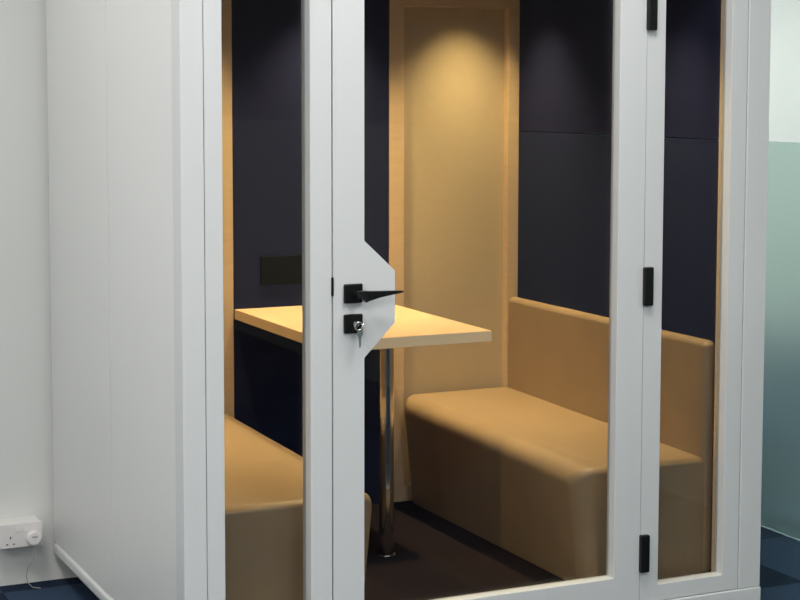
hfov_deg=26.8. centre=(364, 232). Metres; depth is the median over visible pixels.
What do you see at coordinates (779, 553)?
floor
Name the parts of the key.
blade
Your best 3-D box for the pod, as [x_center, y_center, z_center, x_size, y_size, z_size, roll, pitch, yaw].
[0.096,0.047,5.306,1.862,2.330,1.472,-2,5,-24]
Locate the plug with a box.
[26,530,41,587]
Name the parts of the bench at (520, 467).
seat, backrest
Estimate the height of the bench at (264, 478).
0.731 m
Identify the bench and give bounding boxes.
[224,413,371,599]
[405,297,714,580]
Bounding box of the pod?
[46,0,770,599]
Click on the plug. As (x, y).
(33, 537)
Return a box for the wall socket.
[0,515,42,549]
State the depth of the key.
4.50 m
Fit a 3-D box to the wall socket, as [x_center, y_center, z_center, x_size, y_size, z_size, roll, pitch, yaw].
[-1.161,0.999,5.597,0.150,0.082,0.098,-2,5,-24]
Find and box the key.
[354,322,363,347]
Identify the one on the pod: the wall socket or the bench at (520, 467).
the bench at (520, 467)
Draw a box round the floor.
[0,526,799,599]
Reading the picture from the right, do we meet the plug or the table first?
the table
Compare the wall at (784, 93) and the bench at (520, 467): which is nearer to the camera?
the bench at (520, 467)
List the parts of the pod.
panel, rail, panel, corner post, timber frame, fixed frame, socket plate, lever handle, fabric panel, timber frame, door, panel, panel, fixed frame, rail, corner post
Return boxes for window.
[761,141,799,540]
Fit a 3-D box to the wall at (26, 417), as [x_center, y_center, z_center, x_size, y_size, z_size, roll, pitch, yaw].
[-1.944,-0.213,5.241,7.200,2.860,0.090,-2,5,-24]
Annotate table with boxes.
[235,305,491,557]
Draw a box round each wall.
[0,0,76,585]
[768,0,799,141]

